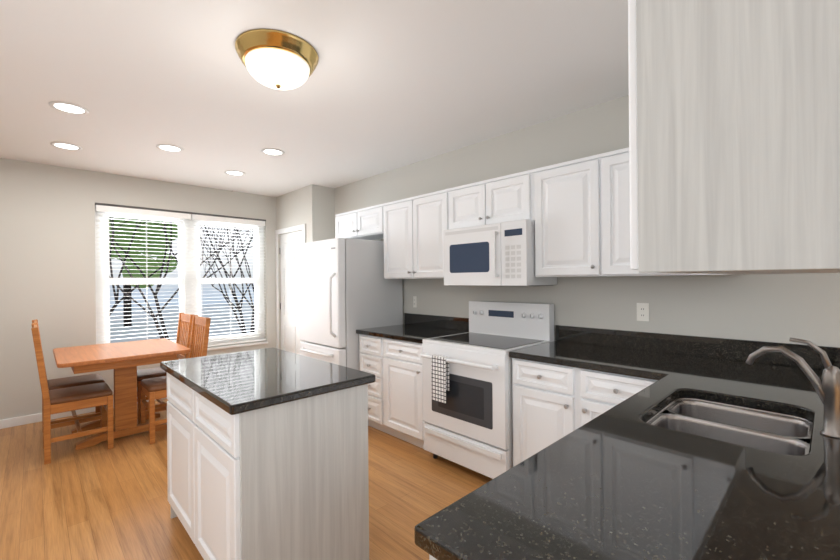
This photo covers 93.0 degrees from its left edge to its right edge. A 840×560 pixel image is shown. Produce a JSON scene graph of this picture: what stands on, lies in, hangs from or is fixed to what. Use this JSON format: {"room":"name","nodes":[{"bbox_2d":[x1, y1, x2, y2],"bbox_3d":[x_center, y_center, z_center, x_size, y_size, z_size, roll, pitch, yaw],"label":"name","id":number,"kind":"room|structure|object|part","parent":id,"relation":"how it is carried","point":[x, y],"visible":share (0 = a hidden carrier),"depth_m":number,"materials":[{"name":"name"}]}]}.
{"room":"kitchen","nodes":[
{"label":"kitchen","id":0,"kind":"room"},
{"bbox_2d":[0,158,275,419],"bbox_3d":[-3.589,0.121,4.265,4.173,2.567,0.160,0,0,-44],"label":"wall","id":1,"kind":"structure","parent":0,"point":[47,247],"depth_m":4.06,"materials":[{"name":"grey paint"}]},
{"bbox_2d":[0,395,166,428],"bbox_3d":[-3.510,1.361,4.205,4.128,0.085,0.019,0,0,-44],"label":"baseboard","id":2,"kind":"structure","parent":1,"relation":"attached to","point":[19,421],"depth_m":3.91,"materials":[{"name":"white"}]},
{"bbox_2d":[95,203,267,350],"bbox_3d":[-2.846,0.026,4.953,1.862,1.725,0.175,0,0,-44],"label":"window","id":3,"kind":"structure","parent":1,"relation":"in","point":[191,271],"depth_m":4.94,"materials":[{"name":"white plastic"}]},
{"bbox_2d":[96,205,265,346],"bbox_3d":[-2.830,0.017,4.937,1.836,1.659,0.060,0,0,-44],"label":"window blinds","id":4,"kind":"object","parent":3,"relation":"attached to","point":[129,211],"visible":0.77,"depth_m":4.83,"materials":[{"name":"white plastic"}]},
{"bbox_2d":[0,399,491,559],"bbox_3d":[-0.388,1.425,1.199,4.813,0.100,9.001,0,0,-44],"label":"floor","id":5,"kind":"structure","parent":0,"point":[100,501],"depth_m":2.55,"materials":[{"name":"brown wood"}]},
{"bbox_2d":[32,319,104,431],"bbox_3d":[-3.219,0.880,3.654,0.484,1.042,0.440,0,0,-44],"label":"chair","id":6,"kind":"object","parent":5,"relation":"on","point":[65,382],"visible":0.21,"depth_m":3.62,"materials":[{"name":"brown wood"}]},
{"bbox_3d":[-3.192,0.939,3.680,0.410,0.042,0.428,0,0,-44],"label":"seat","id":7,"kind":"part","parent":6,"relation":"part of","materials":[{"name":"brown leather"}]},
{"bbox_2d":[31,323,113,464],"bbox_3d":[-2.871,0.877,3.295,0.484,1.042,0.440,0,0,-44],"label":"chair","id":8,"kind":"object","parent":5,"relation":"on","point":[60,400],"visible":1,"depth_m":3.19,"materials":[{"name":"brown wood"}]},
{"bbox_3d":[-2.844,0.936,3.321,0.410,0.042,0.428,0,0,-44],"label":"seat","id":9,"kind":"part","parent":8,"relation":"part of","materials":[{"name":"brown leather"}]},
{"bbox_2d":[53,338,190,449],"bbox_3d":[-2.763,1.017,3.690,0.910,0.760,1.040,0,0,-44],"label":"dining table","id":10,"kind":"object","parent":5,"relation":"on","point":[123,360],"visible":0.94,"depth_m":3.50,"materials":[{"name":"brown wood"}]},
{"bbox_2d":[137,312,193,423],"bbox_3d":[-2.630,0.875,4.072,0.484,1.042,0.440,0,0,-44],"label":"chair","id":11,"kind":"object","parent":5,"relation":"on","point":[184,329],"visible":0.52,"depth_m":4.05,"materials":[{"name":"brown wood"}]},
{"bbox_2d":[140,315,210,443],"bbox_3d":[-2.268,0.872,3.698,0.484,1.042,0.440,0,0,-44],"label":"chair","id":12,"kind":"object","parent":5,"relation":"on","point":[153,389],"visible":0.46,"depth_m":3.67,"materials":[{"name":"brown wood"}]},
{"bbox_3d":[-2.294,0.931,3.672,0.410,0.042,0.428,0,0,-44],"label":"seat","id":13,"kind":"part","parent":12,"relation":"part of","materials":[{"name":"brown leather"}]},
{"bbox_2d":[160,348,375,559],"bbox_3d":[-0.853,0.922,2.120,0.677,0.914,1.157,0,0,-44],"label":"kitchen island","id":14,"kind":"object","parent":5,"relation":"on","point":[267,453],"visible":1,"depth_m":1.76,"materials":[{"name":"white paint"}]},
{"bbox_2d":[299,238,402,369],"bbox_3d":[-0.745,0.497,4.138,0.846,1.765,0.760,0,0,-44],"label":"fridge","id":15,"kind":"object","parent":5,"relation":"on","point":[347,289],"visible":0.65,"depth_m":3.82,"materials":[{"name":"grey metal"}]},
{"bbox_2d":[356,333,379,380],"bbox_3d":[-0.233,0.938,3.816,0.616,0.875,0.370,0,0,-44],"label":"base cabinet","id":16,"kind":"object","parent":5,"relation":"on","point":[369,347],"depth_m":3.60,"materials":[{"name":"white paint"}]},
{"bbox_2d":[380,337,422,380],"bbox_3d":[0.080,0.935,3.492,0.616,0.875,0.531,0,0,-44],"label":"base cabinet","id":17,"kind":"object","parent":5,"relation":"on","point":[397,358],"depth_m":3.32,"materials":[{"name":"white paint"}]},
{"bbox_2d":[356,325,467,344],"bbox_3d":[-0.060,0.478,3.623,0.631,0.038,0.910,0,0,-44],"label":"countertop","id":18,"kind":"structure","parent":17,"relation":"on","point":[414,333],"depth_m":3.52,"materials":[{"name":"black stone"}]},
{"bbox_2d":[421,301,553,478],"bbox_3d":[0.482,0.774,2.979,0.718,1.187,0.750,0,0,-44],"label":"stove","id":19,"kind":"object","parent":5,"relation":"on","point":[467,403],"visible":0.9,"depth_m":2.80,"materials":[{"name":"white enamelled metal"},{"name":"black glass"}]},
{"bbox_2d":[431,354,449,403],"bbox_3d":[0.145,0.701,2.840,0.042,0.319,0.135,0,0,-44],"label":"towel","id":20,"kind":"object","parent":19,"relation":"hanging from","point":[440,364],"depth_m":2.82,"materials":[{"name":"white fabric"}]},
{"bbox_2d":[368,341,839,559],"bbox_3d":[0.723,0.471,1.625,2.284,0.038,1.518,0,0,-44],"label":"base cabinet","id":21,"kind":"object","parent":5,"relation":"on","point":[590,477],"depth_m":0.92,"materials":[{"name":"black stone"}]},
{"bbox_2d":[648,393,807,452],"bbox_3d":[1.031,0.586,1.334,0.590,0.222,0.430,0,0,-44],"label":"sink","id":22,"kind":"object","parent":21,"relation":"in","point":[782,429],"depth_m":1.45,"materials":[{"name":"silver metal"}]},
{"bbox_2d":[740,338,839,436],"bbox_3d":[1.137,0.311,1.218,0.079,0.274,0.227,0,0,-44],"label":"faucet","id":23,"kind":"object","parent":21,"relation":"on","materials":[{"name":"silver metal"}]},
{"bbox_2d":[276,184,334,348],"bbox_3d":[-1.562,0.104,5.516,0.480,2.567,1.181,0,0,-44],"label":"wall","id":24,"kind":"structure","parent":0,"point":[312,207],"depth_m":5.10,"materials":[{"name":"grey paint"}]},
{"bbox_2d":[275,224,305,348],"bbox_3d":[-1.739,0.340,5.343,0.016,2.097,0.856,0,0,-44],"label":"door frame","id":25,"kind":"structure","parent":24,"relation":"in","point":[302,227],"depth_m":5.61,"materials":[{"name":"white wood"}]},
{"bbox_2d":[280,231,302,353],"bbox_3d":[-1.700,0.369,5.387,0.040,2.023,0.734,0,0,-44],"label":"pantry door","id":26,"kind":"structure","parent":25,"relation":"attached to","point":[289,271],"depth_m":5.43,"materials":[{"name":"white wood"}]},
{"bbox_2d":[0,0,628,196],"bbox_3d":[-0.411,-1.242,1.200,4.813,0.100,9.001,0,0,-44],"label":"ceiling","id":27,"kind":"structure","parent":0,"point":[388,85],"depth_m":2.40,"materials":[{"name":"white paint"}]},
{"bbox_2d":[50,142,81,149],"bbox_3d":[-3.080,-1.164,3.473,0.209,0.006,0.209,0,0,-44],"label":"recessed light","id":28,"kind":"object","parent":27,"relation":"in","point":[66,146],"visible":1,"depth_m":3.47,"materials":[{"name":"white glass"}]},
{"bbox_2d":[49,101,89,114],"bbox_3d":[-2.392,-1.171,2.720,0.209,0.006,0.209,0,0,-44],"label":"recessed light","id":29,"kind":"object","parent":27,"relation":"in","point":[69,108],"visible":1,"depth_m":2.71,"materials":[{"name":"white glass"}]},
{"bbox_2d":[156,144,183,151],"bbox_3d":[-2.226,-1.172,3.548,0.209,0.006,0.209,0,0,-44],"label":"recessed light","id":30,"kind":"object","parent":27,"relation":"in","point":[169,148],"visible":1,"depth_m":3.55,"materials":[{"name":"white glass"}]},
{"bbox_2d":[224,170,244,175],"bbox_3d":[-2.032,-1.173,4.376,0.209,0.006,0.209,0,0,-44],"label":"recessed light","id":31,"kind":"object","parent":27,"relation":"in","point":[234,173],"visible":0.98,"depth_m":4.36,"materials":[{"name":"white glass"}]},
{"bbox_2d":[261,148,284,155],"bbox_3d":[-1.358,-1.179,3.679,0.209,0.006,0.209,0,0,-44],"label":"recessed light","id":32,"kind":"object","parent":27,"relation":"in","point":[272,151],"visible":1,"depth_m":3.68,"materials":[{"name":"white glass"}]},
{"bbox_2d":[235,29,317,89],"bbox_3d":[-0.743,-1.097,2.088,0.410,0.184,0.410,0,0,-44],"label":"ceiling lamp","id":33,"kind":"object","parent":27,"relation":"attached to","point":[276,59],"visible":1,"depth_m":1.97,"materials":[{"name":"gold metal"}]},
{"bbox_2d":[628,0,839,273],"bbox_3d":[0.956,-0.380,1.144,0.962,0.715,0.350,0,0,-44],"label":"upper cabinet","id":34,"kind":"object","parent":27,"relation":"hanging from","point":[734,136],"visible":1,"depth_m":0.78,"materials":[{"name":"white paint"}]},
{"bbox_2d":[334,95,839,346],"bbox_3d":[1.683,0.074,2.393,0.160,2.567,7.820,0,0,-44],"label":"wall","id":35,"kind":"structure","parent":0,"point":[781,308],"depth_m":2.73,"materials":[{"name":"grey paint"}]},
{"bbox_2d":[335,210,376,239],"bbox_3d":[-0.688,-0.600,4.467,0.347,0.287,0.430,0,0,-44],"label":"upper cabinet","id":36,"kind":"object","parent":35,"relation":"attached to","point":[344,222],"depth_m":4.36,"materials":[{"name":"white paint"}]},
{"bbox_2d":[355,204,382,238],"bbox_3d":[-0.389,-0.603,4.159,0.347,0.287,0.429,0,0,-44],"label":"upper cabinet","id":37,"kind":"object","parent":35,"relation":"attached to","point":[368,220],"depth_m":4.06,"materials":[{"name":"white paint"}]},
{"bbox_2d":[379,189,446,278],"bbox_3d":[0.058,-0.382,3.699,0.347,0.737,0.849,0,0,-44],"label":"upper cabinet","id":38,"kind":"object","parent":35,"relation":"attached to","point":[413,227],"depth_m":3.55,"materials":[{"name":"white paint"}]},
{"bbox_2d":[413,296,416,307],"bbox_3d":[-0.053,0.223,4.066,0.008,0.114,0.045,0,0,-44],"label":"electrical outlet","id":39,"kind":"object","parent":35,"relation":"attached to","point":[415,301],"visible":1,"depth_m":4.06,"materials":[{"name":"white plastic"}]},
{"bbox_2d":[447,169,534,229],"bbox_3d":[0.623,-0.582,3.113,0.347,0.347,0.779,0,0,-44],"label":"upper cabinet","id":40,"kind":"object","parent":35,"relation":"attached to","point":[511,197],"depth_m":2.95,"materials":[{"name":"white paint"}]},
{"bbox_2d":[443,220,556,285],"bbox_3d":[0.588,-0.179,3.062,0.471,0.448,0.748,0,0,-44],"label":"microwave","id":41,"kind":"object","parent":40,"relation":"attached to","point":[499,254],"visible":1,"depth_m":2.86,"materials":[{"name":"white plastic"},{"name":"dark glass"}]},
{"bbox_2d":[535,155,598,276],"bbox_3d":[1.051,-0.391,2.672,0.347,0.737,0.445,0,0,-44],"label":"upper cabinet","id":42,"kind":"object","parent":35,"relation":"attached to","point":[577,211],"depth_m":2.55,"materials":[{"name":"white paint"}]},
{"bbox_2d":[637,303,648,320],"bbox_3d":[1.421,0.204,2.543,0.008,0.114,0.070,0,0,-44],"label":"electrical outlet","id":43,"kind":"object","parent":35,"relation":"attached to","point":[642,311],"visible":1,"depth_m":2.54,"materials":[{"name":"white plastic"}]},
{"bbox_2d":[595,147,742,276],"bbox_3d":[1.424,-0.395,2.287,0.347,0.737,0.629,0,0,-44],"label":"upper cabinet","id":44,"kind":"object","parent":35,"relation":"attached to","point":[612,176],"depth_m":2.34,"materials":[{"name":"white paint"}]},
{"bbox_2d":[404,313,839,364],"bbox_3d":[0.953,0.392,3.016,0.018,0.114,3.193,0,0,-44],"label":"backsplash","id":45,"kind":"structure","parent":0,"relation":"attached to","point":[623,339],"depth_m":2.55,"materials":[{"name":"black stone"}]},
{"label":"outside","id":46,"kind":"structure","parent":0,"visible":0},
{"bbox_2d":[109,303,253,342],"bbox_3d":[-19.228,2.253,27.074,70.000,0.200,54.319,0,0,-44],"label":"ground","id":47,"kind":"structure","parent":46,"point":[118,313],"depth_m":19.82,"materials":[{"name":"white"}]},
{"bbox_2d":[108,217,177,326],"bbox_3d":[-13.176,-0.969,17.969,4.070,6.168,4.346,0,0,-44],"label":"tree","id":48,"kind":"object","parent":47,"relation":"on","point":[141,265],"visible":0.42,"depth_m":17.58,"materials":[{"name":"green plant"}]},
{"bbox_2d":[109,217,177,315],"bbox_3d":[-5.736,-0.882,6.420,6.770,5.884,5.646,0,0,-44],"label":"tree","id":49,"kind":"object","parent":47,"relation":"on","point":[117,292],"depth_m":6.67,"materials":[{"name":"black plant"}]},
{"bbox_2d":[109,217,252,339],"bbox_3d":[-3.738,-0.754,6.722,6.492,5.601,5.851,0,0,-44],"label":"tree","id":50,"kind":"object","parent":47,"relation":"on","point":[159,310],"visible":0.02,"depth_m":6.72,"materials":[{"name":"black plant"}]},
{"bbox_2d":[155,221,254,333],"bbox_3d":[-3.653,-0.279,7.500,3.952,4.635,5.338,0,0,-44],"label":"tree","id":51,"kind":"object","parent":47,"relation":"on","point":[238,304],"visible":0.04,"depth_m":7.30,"materials":[{"name":"black plant"}]},
{"bbox_2d":[204,225,254,331],"bbox_3d":[-3.904,-1.026,8.971,5.473,6.134,5.258,0,0,-44],"label":"tree","id":52,"kind":"object","parent":47,"relation":"on","point":[227,228],"depth_m":8.99,"materials":[{"name":"black plant"}]},
{"bbox_2d":[226,227,254,294],"bbox_3d":[-4.703,-1.250,13.530,7.417,6.614,7.814,0,0,-44],"label":"tree","id":53,"kind":"object","parent":47,"relation":"on","point":[249,273],"depth_m":13.28,"materials":[{"name":"black plant"}]},
{"bbox_2d":[108,222,254,308],"bbox_3d":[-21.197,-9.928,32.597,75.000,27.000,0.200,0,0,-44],"label":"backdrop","id":54,"kind":"structure","parent":46,"point":[166,296],"depth_m":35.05,"materials":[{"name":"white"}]}
]}

